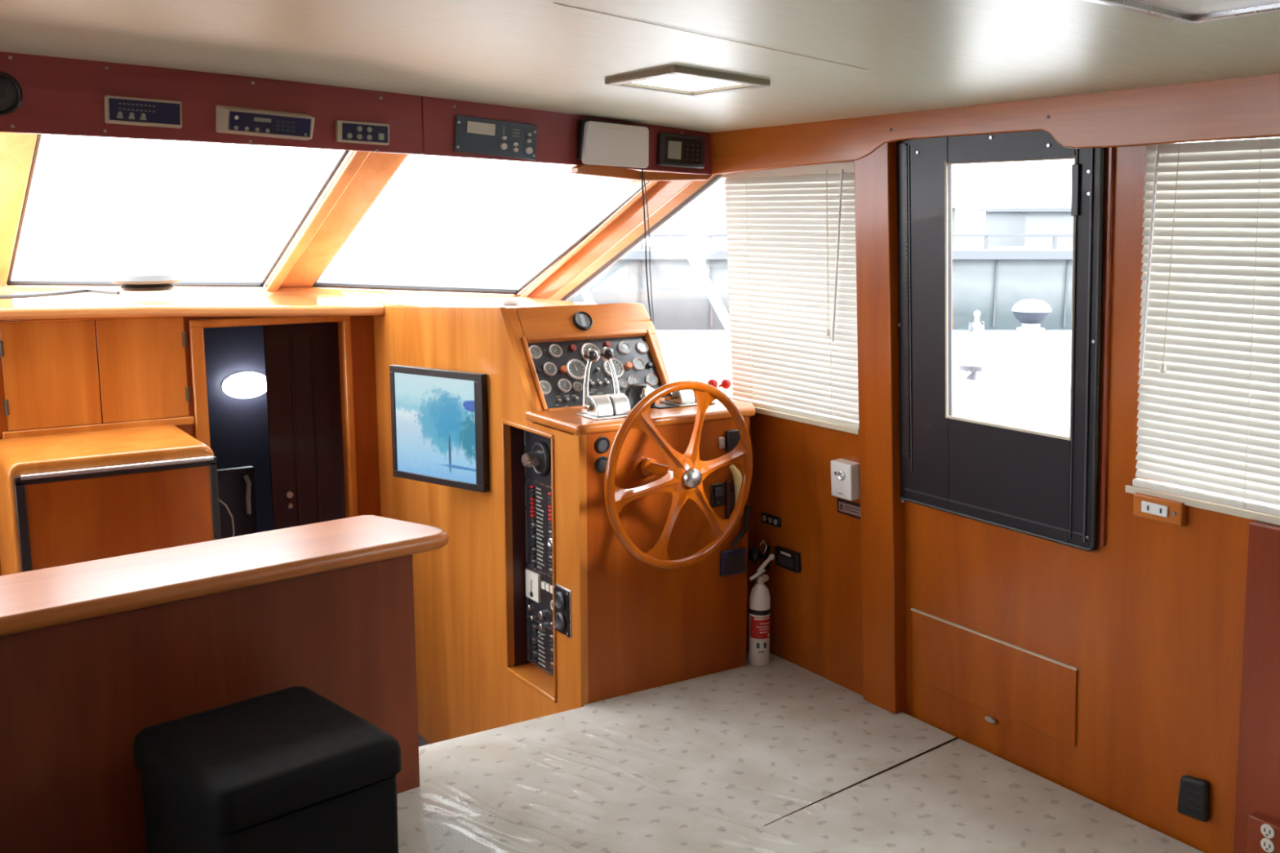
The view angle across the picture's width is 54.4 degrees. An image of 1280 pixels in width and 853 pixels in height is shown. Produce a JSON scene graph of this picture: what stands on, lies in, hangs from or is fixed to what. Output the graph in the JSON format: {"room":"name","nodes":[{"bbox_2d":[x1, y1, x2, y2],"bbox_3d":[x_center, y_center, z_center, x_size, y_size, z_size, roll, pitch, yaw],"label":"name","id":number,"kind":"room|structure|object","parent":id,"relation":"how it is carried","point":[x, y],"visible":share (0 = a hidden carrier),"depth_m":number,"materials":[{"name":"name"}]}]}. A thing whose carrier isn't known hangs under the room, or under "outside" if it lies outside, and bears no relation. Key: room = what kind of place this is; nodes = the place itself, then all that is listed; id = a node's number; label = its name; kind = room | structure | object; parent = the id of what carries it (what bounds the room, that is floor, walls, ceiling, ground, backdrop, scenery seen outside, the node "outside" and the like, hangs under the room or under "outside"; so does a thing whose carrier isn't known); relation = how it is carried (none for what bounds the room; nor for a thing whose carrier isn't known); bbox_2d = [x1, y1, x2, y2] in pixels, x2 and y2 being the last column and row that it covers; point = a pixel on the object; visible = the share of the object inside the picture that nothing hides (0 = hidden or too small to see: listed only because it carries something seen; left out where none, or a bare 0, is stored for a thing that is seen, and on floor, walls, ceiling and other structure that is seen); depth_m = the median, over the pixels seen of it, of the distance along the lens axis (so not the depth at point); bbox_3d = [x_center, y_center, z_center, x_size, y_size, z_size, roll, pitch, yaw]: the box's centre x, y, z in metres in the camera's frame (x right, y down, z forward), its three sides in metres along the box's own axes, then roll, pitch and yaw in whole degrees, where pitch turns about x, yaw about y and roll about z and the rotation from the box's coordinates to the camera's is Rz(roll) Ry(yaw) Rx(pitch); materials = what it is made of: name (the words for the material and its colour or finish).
{"room":"yacht cabin","nodes":[
{"label":"yacht cabin","id":0,"kind":"room"},
{"bbox_2d":[0,315,380,576],"bbox_3d":[-3.120,0.587,4.327,4.632,1.820,0.060,-6,12,-32],"label":"wall","id":1,"kind":"structure","parent":0,"point":[362,340],"depth_m":5.41,"materials":[{"name":"brown wood"}]},
{"bbox_2d":[0,132,37,286],"bbox_3d":[-2.740,-0.942,5.269,0.224,0.842,1.826,-6,12,-33],"label":"trim","id":2,"kind":"structure","parent":1,"relation":"attached to","point":[16,149],"depth_m":5.05,"materials":[{"name":"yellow wood"}]},
{"bbox_2d":[0,316,195,439],"bbox_3d":[-2.093,-0.199,4.808,0.694,0.448,0.024,-6,12,-32],"label":"upper cabinet","id":3,"kind":"object","parent":1,"relation":"attached to","point":[50,366],"visible":0.94,"depth_m":4.79,"materials":[{"name":"brown wood"}]},
{"bbox_2d":[187,315,358,517],"bbox_3d":[-1.521,0.422,5.290,0.665,1.780,0.037,-6,12,-32],"label":"door frame","id":4,"kind":"structure","parent":1,"relation":"in","point":[196,334],"depth_m":5.11,"materials":[{"name":"brown wood"}]},
{"bbox_2d":[0,290,596,319],"bbox_3d":[-3.247,-0.549,5.457,5.449,0.098,3.860,-3,10,-18],"label":"dashboard","id":5,"kind":"object","parent":1,"relation":"attached to","point":[125,304],"visible":0.76,"depth_m":5.12,"materials":[{"name":"brown wood"}]},
{"bbox_2d":[0,288,119,298],"bbox_3d":[-2.411,-0.535,5.053,0.263,0.016,0.489,7,12,37],"label":"cable","id":6,"kind":"object","parent":5,"relation":"on","point":[81,291],"visible":1,"depth_m":5.12,"materials":[{"name":"grey plastic"}]},
{"bbox_2d":[108,266,184,291],"bbox_3d":[-2.150,-0.648,5.428,0.311,0.104,0.311,-6,12,-32],"label":"dome","id":7,"kind":"object","parent":5,"relation":"on","point":[143,278],"visible":1,"depth_m":5.33,"materials":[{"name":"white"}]},
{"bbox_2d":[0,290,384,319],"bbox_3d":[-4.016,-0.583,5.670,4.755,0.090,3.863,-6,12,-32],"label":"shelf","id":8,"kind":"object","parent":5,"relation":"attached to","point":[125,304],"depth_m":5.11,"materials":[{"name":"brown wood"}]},
{"bbox_2d":[340,291,596,307],"bbox_3d":[-0.729,-0.537,5.388,0.722,0.098,2.006,-6,12,-32],"label":"ledge","id":9,"kind":"object","parent":5,"relation":"attached to","point":[382,300],"depth_m":5.26,"materials":[{"name":"brown wood"}]},
{"bbox_2d":[493,297,527,306],"bbox_3d":[-0.488,-0.469,4.685,0.124,0.024,0.124,-6,12,-32],"label":"round fitting","id":10,"kind":"object","parent":5,"relation":"on","point":[510,301],"visible":1,"depth_m":4.64,"materials":[{"name":"white"}]},
{"bbox_2d":[6,133,660,295],"bbox_3d":[-1.372,-0.908,5.121,3.447,0.805,1.270,1,10,6],"label":"trim","id":11,"kind":"structure","parent":1,"relation":"attached to","point":[28,282],"depth_m":5.69,"materials":[{"name":"grey"}]},
{"bbox_2d":[263,150,407,291],"bbox_3d":[-1.226,-0.911,5.123,0.203,0.855,1.763,-6,12,-33],"label":"trim","id":12,"kind":"structure","parent":1,"relation":"attached to","point":[362,175],"depth_m":5.16,"materials":[{"name":"brown wood"}]},
{"bbox_2d":[218,498,235,537],"bbox_3d":[-1.858,0.448,5.604,0.067,0.258,0.028,0,10,3],"label":"white line","id":13,"kind":"object","parent":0,"point":[220,500],"visible":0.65,"depth_m":5.59,"materials":[{"name":"white"}]},
{"bbox_2d":[203,324,273,533],"bbox_3d":[-2.562,0.188,6.836,1.710,1.760,0.060,-6,12,-32],"label":"wall","id":14,"kind":"structure","parent":0,"point":[238,428],"depth_m":6.96,"materials":[{"name":"grey paint"}]},
{"bbox_2d":[221,372,266,398],"bbox_3d":[-2.183,-0.228,6.912,0.264,0.148,0.085,-6,12,-32],"label":"lamp","id":15,"kind":"object","parent":14,"relation":"attached to","point":[241,384],"visible":0.95,"depth_m":6.88,"materials":[{"name":"white glass"}]},
{"bbox_2d":[417,733,430,746],"bbox_3d":[-3.297,1.493,4.724,4.690,0.100,4.228,-6,12,-32],"label":"floor","id":16,"kind":"structure","parent":0,"point":[422,741],"depth_m":5.30,"materials":[{"name":"grey carpet"}]},
{"bbox_2d":[0,424,221,575],"bbox_3d":[-1.981,0.743,4.695,0.683,1.388,0.590,-6,12,-32],"label":"cabinet","id":17,"kind":"object","parent":16,"relation":"on","point":[66,499],"visible":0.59,"depth_m":4.39,"materials":[{"name":"brown wood"}]},
{"bbox_2d":[217,466,257,538],"bbox_3d":[-2.415,0.713,6.138,1.080,0.920,0.127,-6,12,-32],"label":"locker","id":18,"kind":"object","parent":16,"relation":"on","point":[236,486],"visible":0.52,"depth_m":6.34,"materials":[{"name":"grey"}]},
{"bbox_2d":[373,302,755,743],"bbox_3d":[-0.334,0.434,4.994,0.818,1.896,1.790,-6,12,-32],"label":"console","id":19,"kind":"object","parent":16,"relation":"on","point":[637,626],"depth_m":4.40,"materials":[{"name":"brown wood"}]},
{"bbox_2d":[389,364,489,493],"bbox_3d":[-0.734,-0.002,4.661,0.479,0.433,0.088,7,12,36],"label":"monitor","id":20,"kind":"object","parent":19,"relation":"attached to","point":[439,417],"visible":1,"depth_m":4.62,"materials":[{"name":"black"}]},
{"bbox_2d":[521,430,553,676],"bbox_3d":[-0.339,0.461,4.350,0.078,0.864,0.344,-6,12,-32],"label":"breaker panel","id":21,"kind":"object","parent":19,"relation":"attached to","point":[536,457],"visible":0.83,"depth_m":4.42,"materials":[{"name":"grey"}]},
{"bbox_2d":[521,440,551,475],"bbox_3d":[-0.366,0.114,4.320,0.064,0.124,0.124,-6,12,-32],"label":"switch","id":22,"kind":"object","parent":21,"relation":"attached to","point":[540,457],"depth_m":4.31,"materials":[{"name":"grey"}]},
{"bbox_2d":[547,537,551,547],"bbox_3d":[-0.310,0.404,4.331,0.010,0.036,0.036,-6,12,-32],"label":"lamp","id":23,"kind":"object","parent":21,"relation":"on","point":[549,540],"depth_m":4.34,"materials":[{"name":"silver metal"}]},
{"bbox_2d":[553,582,571,638],"bbox_3d":[-0.264,0.614,4.139,0.022,0.163,0.106,-6,12,-32],"label":"socket plate","id":24,"kind":"object","parent":19,"relation":"attached to","point":[562,596],"visible":1,"depth_m":4.12,"materials":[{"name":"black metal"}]},
{"bbox_2d":[554,591,565,610],"bbox_3d":[-0.267,0.579,4.131,0.014,0.064,0.064,-6,12,-32],"label":"socket","id":25,"kind":"object","parent":24,"relation":"attached to","point":[559,596],"depth_m":4.12,"materials":[{"name":"grey plastic"}]},
{"bbox_2d":[554,612,565,631],"bbox_3d":[-0.267,0.650,4.143,0.014,0.064,0.064,-6,12,-32],"label":"socket","id":26,"kind":"object","parent":24,"relation":"attached to","point":[559,617],"depth_m":4.14,"materials":[{"name":"grey plastic"}]},
{"bbox_2d":[573,311,592,330],"bbox_3d":[-0.205,-0.381,4.483,0.076,0.068,0.052,-6,12,-32],"label":"indicator","id":27,"kind":"object","parent":19,"relation":"attached to","point":[583,321],"visible":1,"depth_m":4.48,"materials":[{"name":"black"}]},
{"bbox_2d":[527,336,664,408],"bbox_3d":[-0.153,-0.185,4.432,0.502,0.233,0.180,-6,12,-32],"label":"panel","id":28,"kind":"object","parent":19,"relation":"on","point":[560,367],"visible":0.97,"depth_m":4.42,"materials":[{"name":"grey"}]},
{"bbox_2d":[560,364,568,373],"bbox_3d":[-0.268,-0.201,4.368,0.027,0.028,0.025,-6,12,-32],"label":"warning lamp","id":29,"kind":"object","parent":28,"relation":"attached to","point":[563,368],"depth_m":4.36,"materials":[{"name":"orange plastic"}]},
{"bbox_2d":[568,344,576,351],"bbox_3d":[-0.239,-0.280,4.429,0.025,0.026,0.022,-6,12,-32],"label":"warning lamp","id":30,"kind":"object","parent":28,"relation":"on","point":[572,348],"depth_m":4.42,"materials":[{"name":"red plastic"}]},
{"bbox_2d":[604,340,611,346],"bbox_3d":[-0.117,-0.298,4.509,0.025,0.026,0.022,-6,12,-32],"label":"warning lamp","id":31,"kind":"object","parent":28,"relation":"on","point":[606,343],"depth_m":4.50,"materials":[{"name":"red plastic"}]},
{"bbox_2d":[624,361,632,369],"bbox_3d":[-0.041,-0.221,4.508,0.027,0.028,0.025,-6,12,-32],"label":"warning lamp","id":32,"kind":"object","parent":28,"relation":"attached to","point":[628,365],"depth_m":4.50,"materials":[{"name":"orange plastic"}]},
{"bbox_2d":[576,346,631,420],"bbox_3d":[-0.124,-0.147,4.127,0.165,0.220,0.159,-6,12,-32],"label":"throttle levers","id":33,"kind":"object","parent":19,"relation":"on","point":[615,405],"visible":0.99,"depth_m":4.11,"materials":[{"name":"silver metal"}]},
{"bbox_2d":[524,399,755,435],"bbox_3d":[-0.326,-0.140,4.836,0.768,0.032,1.678,-6,12,-32],"label":"shelf","id":34,"kind":"object","parent":19,"relation":"attached to","point":[565,420],"depth_m":4.16,"materials":[{"name":"brown wood"}]},
{"bbox_2d":[624,382,679,408],"bbox_3d":[0.032,-0.111,4.322,0.175,0.084,0.135,-6,12,-32],"label":"light","id":35,"kind":"object","parent":19,"relation":"on","point":[635,393],"visible":0.63,"depth_m":4.28,"materials":[{"name":"silver metal"}]},
{"bbox_2d":[604,380,752,569],"bbox_3d":[0.106,0.149,4.009,0.607,0.611,0.247,-6,12,-32],"label":"steering wheel","id":36,"kind":"object","parent":19,"relation":"attached to","point":[683,477],"visible":1,"depth_m":3.94,"materials":[{"name":"brown wood"}]},
{"bbox_2d":[659,378,731,407],"bbox_3d":[0.215,-0.127,4.429,0.272,0.079,0.130,-6,12,-32],"label":"throttle control","id":37,"kind":"object","parent":19,"relation":"on","point":[682,398],"visible":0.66,"depth_m":4.35,"materials":[{"name":"silver metal"}]},
{"bbox_2d":[710,482,724,507],"bbox_3d":[0.268,0.236,4.275,0.054,0.081,0.016,-6,12,-32],"label":"rocker switch","id":38,"kind":"object","parent":19,"relation":"attached to","point":[717,493],"visible":0.97,"depth_m":4.27,"materials":[{"name":"black plastic"}]},
{"bbox_2d":[718,429,740,452],"bbox_3d":[0.316,0.050,4.274,0.105,0.074,0.018,-6,12,-32],"label":"switch box","id":39,"kind":"object","parent":19,"relation":"attached to","point":[732,437],"visible":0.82,"depth_m":4.26,"materials":[{"name":"black plastic"}]},
{"bbox_2d":[720,547,746,576],"bbox_3d":[0.328,0.474,4.349,0.104,0.088,0.026,-6,12,-32],"label":"control box","id":40,"kind":"object","parent":19,"relation":"attached to","point":[732,562],"visible":1,"depth_m":4.34,"materials":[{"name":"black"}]},
{"bbox_2d":[724,464,743,524],"bbox_3d":[0.334,0.241,4.304,0.073,0.227,0.040,-6,12,-32],"label":"handset","id":41,"kind":"object","parent":19,"relation":"attached to","point":[737,477],"visible":0.59,"depth_m":4.29,"materials":[{"name":"beige plastic"}]},
{"bbox_2d":[0,0,1279,133],"bbox_3d":[-0.700,-0.560,1.015,5.800,0.262,7.000,-6,12,-32],"label":"ceiling","id":42,"kind":"structure","parent":0,"point":[538,55],"depth_m":2.72,"materials":[{"name":"white paint"}]},
{"bbox_2d":[0,51,422,154],"bbox_3d":[-2.461,-0.764,2.686,4.245,0.242,0.030,-6,12,-32],"label":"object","id":43,"kind":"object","parent":42,"relation":"attached to","point":[64,96],"depth_m":3.43,"materials":[{"name":"brown wood"}]},
{"bbox_2d":[0,71,22,115],"bbox_3d":[-1.637,-0.852,3.177,0.110,0.110,0.018,-6,12,-32],"label":"speaker","id":44,"kind":"object","parent":43,"relation":"attached to","point":[11,91],"visible":1,"depth_m":3.19},
{"bbox_2d":[0,75,17,111],"bbox_3d":[-1.638,-0.852,3.178,0.092,0.092,0.011,-6,12,-32],"label":"grille","id":45,"kind":"object","parent":44,"relation":"attached to","point":[8,84],"depth_m":3.19,"materials":[{"name":"grey plastic"}]},
{"bbox_2d":[104,95,182,128],"bbox_3d":[-1.341,-0.850,3.364,0.198,0.079,0.026,-6,12,-32],"label":"panel","id":46,"kind":"object","parent":43,"relation":"attached to","point":[125,110],"visible":1,"depth_m":3.36,"materials":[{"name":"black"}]},
{"bbox_2d":[215,105,314,140],"bbox_3d":[-1.058,-0.860,3.521,0.266,0.090,0.068,-6,12,-32],"label":"radio","id":47,"kind":"object","parent":43,"relation":"attached to","point":[228,119],"visible":1,"depth_m":3.49,"materials":[{"name":"beige"}]},
{"bbox_2d":[335,120,389,145],"bbox_3d":[-0.823,-0.872,3.695,0.162,0.068,0.029,-6,12,-32],"label":"control panel","id":48,"kind":"object","parent":43,"relation":"attached to","point":[347,131],"visible":1,"depth_m":3.69,"materials":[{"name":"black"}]},
{"bbox_2d":[604,65,770,97],"bbox_3d":[0.118,-0.887,3.188,0.290,0.046,0.330,-6,12,-32],"label":"ceiling light","id":49,"kind":"object","parent":42,"relation":"attached to","point":[673,79],"visible":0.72,"depth_m":3.17,"materials":[{"name":"beige"}]},
{"bbox_2d":[552,2,869,70],"bbox_3d":[0.186,-0.807,2.599,0.914,0.056,0.002,-8,13,-40],"label":"trim","id":50,"kind":"structure","parent":42,"relation":"attached to","point":[553,2],"depth_m":2.55,"materials":[{"name":"beige"}]},
{"bbox_2d":[1085,0,1279,25],"bbox_3d":[0.857,-0.659,1.729,0.640,0.069,0.635,-6,12,-32],"label":"ceiling light","id":51,"kind":"object","parent":42,"relation":"attached to","point":[1188,12],"visible":1,"depth_m":2.06,"materials":[{"name":"silver metal"}]},
{"bbox_2d":[396,650,1204,852],"bbox_3d":[-0.339,1.540,0.839,5.540,0.120,5.720,-6,12,-32],"label":"floor","id":52,"kind":"structure","parent":0,"point":[683,764],"depth_m":3.51,"materials":[{"name":"carpet"}]},
{"bbox_2d":[0,515,448,852],"bbox_3d":[-2.144,0.845,2.397,3.985,0.724,0.415,-8,13,-39],"label":"counter","id":53,"kind":"object","parent":52,"relation":"on","point":[95,655],"depth_m":3.04,"materials":[{"name":"brown wood"}]},
{"bbox_2d":[133,686,401,852],"bbox_3d":[-0.853,0.910,2.872,0.444,0.432,0.476,-9,13,-42],"label":"ottoman","id":54,"kind":"object","parent":52,"relation":"on","point":[291,770],"visible":1,"depth_m":2.74,"materials":[{"name":"black leather"}]},
{"bbox_2d":[748,554,774,666],"bbox_3d":[0.426,0.655,4.451,0.116,0.401,0.080,-6,12,-32],"label":"fire extinguisher","id":55,"kind":"object","parent":52,"relation":"on","point":[759,609],"visible":1,"depth_m":4.43,"materials":[{"name":"white"}]},
{"bbox_2d":[764,737,958,826],"bbox_3d":[0.654,1.010,3.571,0.858,0.006,0.007,-8,13,-40],"label":"trim","id":56,"kind":"structure","parent":52,"relation":"on","point":[956,738],"depth_m":3.60,"materials":[{"name":"brown"}]},
{"bbox_2d":[670,142,1279,852],"bbox_3d":[1.501,0.453,2.918,0.261,2.718,7.500,-6,12,-32],"label":"wall","id":57,"kind":"structure","parent":0,"point":[1150,620],"depth_m":3.37,"materials":[{"name":"orange wood"}]},
{"bbox_2d":[0,284,518,297],"bbox_3d":[-2.249,-0.629,5.868,3.394,0.067,0.134,1,10,6],"label":"trim","id":58,"kind":"structure","parent":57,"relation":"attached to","point":[257,290],"depth_m":5.77,"materials":[{"name":"brown wood"}]},
{"bbox_2d":[421,96,711,174],"bbox_3d":[-0.205,-0.953,4.117,1.109,0.224,0.030,-6,12,-32],"label":"trim","id":59,"kind":"structure","parent":57,"relation":"attached to","point":[557,132],"depth_m":4.02,"materials":[{"name":"brown wood"}]},
{"bbox_2d":[453,115,537,159],"bbox_3d":[-0.452,-0.912,3.932,0.290,0.132,0.024,-6,12,-32],"label":"radio","id":60,"kind":"object","parent":59,"relation":"attached to","point":[473,135],"visible":1,"depth_m":3.93,"materials":[{"name":"grey plastic"}]},
{"bbox_2d":[517,170,715,300],"bbox_3d":[-0.063,-0.821,4.968,0.119,0.899,1.773,-6,12,-32],"label":"trim","id":61,"kind":"structure","parent":57,"relation":"attached to","point":[626,224],"depth_m":5.07,"materials":[{"name":"brown wood"}]},
{"bbox_2d":[570,163,711,181],"bbox_3d":[0.012,-0.862,4.226,0.541,0.054,0.050,-6,12,-32],"label":"shelf","id":62,"kind":"object","parent":57,"relation":"attached to","point":[609,171],"visible":0.98,"depth_m":4.17,"materials":[{"name":"brown wood"}]},
{"bbox_2d":[576,118,648,168],"bbox_3d":[-0.090,-0.940,4.137,0.251,0.155,0.062,-6,12,-32],"label":"speaker","id":63,"kind":"object","parent":62,"relation":"on","point":[599,142],"visible":1,"depth_m":4.10,"materials":[{"name":"white plastic"}]},
{"bbox_2d":[641,168,654,327],"bbox_3d":[0.027,-0.604,4.431,0.021,0.602,0.435,1,10,5],"label":"cable","id":64,"kind":"object","parent":63,"relation":"hanging from","point":[642,174],"visible":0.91,"depth_m":4.40,"materials":[{"name":"black plastic"}]},
{"bbox_2d":[657,132,706,168],"bbox_3d":[0.145,-0.955,4.310,0.197,0.118,0.027,-6,12,-32],"label":"control panel","id":65,"kind":"object","parent":62,"relation":"on","point":[681,150],"visible":1,"depth_m":4.30,"materials":[{"name":"grey plastic"}]},
{"bbox_2d":[560,173,724,301],"bbox_3d":[-0.033,-0.723,4.960,0.024,0.741,1.710,-6,11,-31],"label":"trim","id":66,"kind":"structure","parent":57,"relation":"attached to","point":[717,177],"depth_m":4.84,"materials":[{"name":"grey"}]},
{"bbox_2d":[731,505,770,571],"bbox_3d":[0.389,0.398,4.417,0.066,0.267,0.218,8,13,39],"label":"fitting","id":67,"kind":"object","parent":57,"relation":"attached to","point":[754,554],"visible":0.93,"depth_m":4.44,"materials":[{"name":"black rubber"}]},
{"bbox_2d":[760,511,781,528],"bbox_3d":[0.468,0.335,4.458,0.014,0.036,0.109,-6,12,-32],"label":"socket","id":68,"kind":"object","parent":57,"relation":"attached to","point":[767,518],"visible":1,"depth_m":4.45,"materials":[{"name":"black plastic"}]},
{"bbox_2d":[774,545,800,573],"bbox_3d":[0.523,0.470,4.403,0.024,0.072,0.127,-6,12,-32],"label":"panel","id":69,"kind":"object","parent":57,"relation":"attached to","point":[786,558],"visible":1,"depth_m":4.39,"materials":[{"name":"black plastic"}]},
{"bbox_2d":[721,161,858,427],"bbox_3d":[0.502,-0.451,4.181,0.083,0.838,0.704,-6,12,-32],"label":"blind","id":70,"kind":"object","parent":57,"relation":"attached to","point":[790,233],"visible":0.84,"depth_m":4.16,"materials":[{"name":"beige plastic"}]},
{"bbox_2d":[831,458,860,501],"bbox_3d":[0.668,0.173,4.050,0.056,0.121,0.097,-6,12,-32],"label":"box","id":71,"kind":"object","parent":57,"relation":"attached to","point":[845,473],"visible":1,"depth_m":4.02,"materials":[{"name":"white plastic"}]},
{"bbox_2d":[836,497,860,519],"bbox_3d":[0.691,0.270,4.083,0.010,0.050,0.126,-6,12,-32],"label":"name plate","id":72,"kind":"object","parent":57,"relation":"attached to","point":[846,507],"visible":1,"depth_m":4.08,"materials":[{"name":"black"}]},
{"bbox_2d":[853,142,906,714],"bbox_3d":[0.767,0.007,3.919,0.191,1.860,0.150,-6,12,-32],"label":"pillar","id":73,"kind":"structure","parent":57,"relation":"attached to","point":[882,523],"depth_m":3.89,"materials":[{"name":"orange wood"}]},
{"bbox_2d":[911,608,1078,746],"bbox_3d":[1.040,0.754,3.714,0.024,0.270,0.634,-6,12,-32],"label":"access panel","id":74,"kind":"object","parent":57,"relation":"attached to","point":[1037,691],"visible":1,"depth_m":3.68,"materials":[{"name":"orange wood"}]},
{"bbox_2d":[710,73,1279,175],"bbox_3d":[1.137,-0.754,3.053,0.046,0.191,3.260,-6,12,-32],"label":"trim","id":75,"kind":"structure","parent":57,"relation":"attached to","point":[1246,107],"depth_m":3.13,"materials":[{"name":"brown wood"}]},
{"bbox_2d":[896,130,1106,551],"bbox_3d":[0.981,-0.279,3.492,0.093,1.153,0.740,-6,12,-32],"label":"door","id":76,"kind":"structure","parent":57,"relation":"in","point":[1043,485],"depth_m":3.54,"materials":[{"name":"black plastic"}]},
{"bbox_2d":[753,405,1279,525],"bbox_3d":[1.212,0.148,3.233,0.037,0.030,3.220,-6,12,-33],"label":"trim","id":77,"kind":"structure","parent":57,"relation":"attached to","point":[1241,513],"depth_m":3.10,"materials":[{"name":"beige plastic"}]},
{"bbox_2d":[1099,146,1114,546],"bbox_3d":[1.195,-0.205,3.183,0.077,1.063,0.013,-6,12,-32],"label":"trim","id":78,"kind":"structure","parent":57,"relation":"attached to","point":[1111,150],"depth_m":3.18,"materials":[{"name":"red wood"}]},
{"bbox_2d":[1133,492,1186,526],"bbox_3d":[1.300,0.207,3.117,0.031,0.061,0.138,-6,12,-32],"label":"block","id":79,"kind":"object","parent":57,"relation":"attached to","point":[1146,506],"visible":1,"depth_m":3.10,"materials":[{"name":"brown wood"}]},
{"bbox_2d":[1177,775,1209,822],"bbox_3d":[1.408,0.943,3.163,0.029,0.116,0.085,-6,12,-32],"label":"air vent","id":80,"kind":"object","parent":57,"relation":"in","point":[1193,800],"visible":1,"depth_m":3.15,"materials":[{"name":"black plastic"}]},
{"bbox_2d":[1132,135,1279,516],"bbox_3d":[1.635,-0.173,2.443,0.085,0.880,1.509,-6,12,-32],"label":"blind","id":81,"kind":"object","parent":57,"relation":"attached to","point":[1208,415],"visible":0.98,"depth_m":2.91,"materials":[{"name":"beige plastic"}]},
{"bbox_2d":[1233,520,1279,852],"bbox_3d":[2.489,0.927,1.420,0.106,0.893,3.812,-6,12,-32],"label":"trim","id":82,"kind":"structure","parent":57,"relation":"attached to","point":[1258,775],"depth_m":2.94,"materials":[{"name":"red wood"}]},
{"bbox_2d":[1247,812,1279,852],"bbox_3d":[1.496,0.987,2.965,0.040,0.107,0.088,-6,12,-32],"label":"duplex outlet","id":83,"kind":"object","parent":57,"relation":"attached to","point":[1264,831],"visible":1,"depth_m":2.96,"materials":[{"name":"red wood"}]},
{"bbox_2d":[1260,838,1275,852],"bbox_3d":[1.488,0.994,2.951,0.006,0.034,0.034,-6,12,-32],"label":"receptacle","id":84,"kind":"object","parent":83,"relation":"attached to","point":[1267,845],"depth_m":2.95,"materials":[{"name":"white plastic"}]},
{"bbox_2d":[1260,823,1275,838],"bbox_3d":[1.485,0.958,2.945,0.006,0.034,0.034,-6,12,-32],"label":"receptacle","id":85,"kind":"object","parent":83,"relation":"attached to","point":[1267,830],"depth_m":2.94,"materials":[{"name":"white plastic"}]},
{"label":"outside","id":86,"kind":"structure","parent":0,"visible":0},
{"bbox_2d":[11,231,984,288],"bbox_3d":[0.000,-10.708,79.331,331.494,0.100,331.494,-6,12,-32],"label":"water","id":87,"kind":"structure","parent":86,"point":[473,259],"depth_m":86.04,"materials":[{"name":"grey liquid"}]},
{"bbox_2d":[551,234,1072,330],"bbox_3d":[32.120,-3.760,31.729,68.451,2.290,4.345,0,10,0],"label":"pier","id":88,"kind":"structure","parent":87,"relation":"on","point":[990,281],"depth_m":29.88,"materials":[{"name":"grey"}]},
{"bbox_2d":[655,330,1071,435],"bbox_3d":[5.700,0.556,7.099,12.600,2.105,4.593,0,10,0],"label":"moored boat","id":89,"kind":"object","parent":87,"relation":"on","point":[1015,378],"visible":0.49,"depth_m":6.83,"materials":[{"name":"white"}]},
{"bbox_2d":[968,310,984,332],"bbox_3d":[2.448,-0.766,9.043,0.141,0.158,0.098,0,10,0],"label":"deck fitting","id":90,"kind":"object","parent":89,"relation":"on","point":[975,326],"visible":1,"depth_m":9.02,"materials":[{"name":"grey"}]},
{"bbox_2d":[1011,298,1051,332],"bbox_3d":[2.860,-0.816,9.095,0.278,0.234,0.278,-6,12,-32],"label":"radar dome","id":91,"kind":"object","parent":89,"relation":"on","point":[1030,313],"visible":1,"depth_m":9.01,"materials":[{"name":"white plastic"}]},
{"bbox_2d":[1012,311,1050,323],"bbox_3d":[2.860,-0.803,9.097,0.278,0.089,0.278,-6,12,-32],"label":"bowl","id":92,"kind":"object","parent":91,"relation":"on","point":[1023,317],"depth_m":9.00,"materials":[{"name":"white ceramic"}]},
{"bbox_3d":[-1.337,0.234,6.567,0.060,1.760,1.840,-6,12,-32],"label":"wall","id":93,"kind":"structure","parent":0,"visible":0},
{"bbox_2d":[262,321,346,529],"bbox_3d":[-1.571,0.292,6.287,0.560,1.700,0.060,-3,10,-16],"label":"door","id":94,"kind":"structure","parent":93,"relation":"in","point":[302,360],"depth_m":6.21,"materials":[{"name":"red wood"}]},
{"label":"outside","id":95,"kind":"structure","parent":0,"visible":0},
{"bbox_2d":[978,208,1073,246],"bbox_3d":[33.000,-14.098,88.896,18.287,2.950,17.072,-6,12,-32],"label":"warehouse","id":96,"kind":"structure","parent":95,"point":[997,220],"depth_m":84.11,"materials":[{"name":"grey"}]},
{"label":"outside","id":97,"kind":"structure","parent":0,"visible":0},
{"bbox_2d":[697,213,709,274],"bbox_3d":[0.312,-0.900,6.130,0.034,0.298,0.078,-6,12,-32],"label":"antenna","id":98,"kind":"object","parent":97,"point":[703,264],"visible":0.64,"depth_m":6.12,"materials":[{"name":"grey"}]},
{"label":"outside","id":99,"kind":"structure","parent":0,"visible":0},
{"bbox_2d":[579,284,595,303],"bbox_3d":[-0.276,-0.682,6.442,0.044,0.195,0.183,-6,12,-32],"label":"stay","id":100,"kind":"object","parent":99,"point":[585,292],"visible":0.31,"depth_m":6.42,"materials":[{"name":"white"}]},
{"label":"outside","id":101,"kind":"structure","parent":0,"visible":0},
{"bbox_2d":[684,248,730,338],"bbox_3d":[0.320,-0.585,5.513,0.044,0.400,0.394,-6,12,-32],"label":"stay","id":102,"kind":"object","parent":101,"point":[690,253],"visible":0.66,"depth_m":5.51,"materials":[{"name":"white"}]},
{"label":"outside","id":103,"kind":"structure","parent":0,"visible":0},
{"bbox_2d":[951,204,964,246],"bbox_3d":[16.500,-13.352,83.951,7.800,3.150,11.000,0,10,0],"label":"shed","id":104,"kind":"object","parent":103,"point":[954,206],"visible":0.07,"depth_m":78.88,"materials":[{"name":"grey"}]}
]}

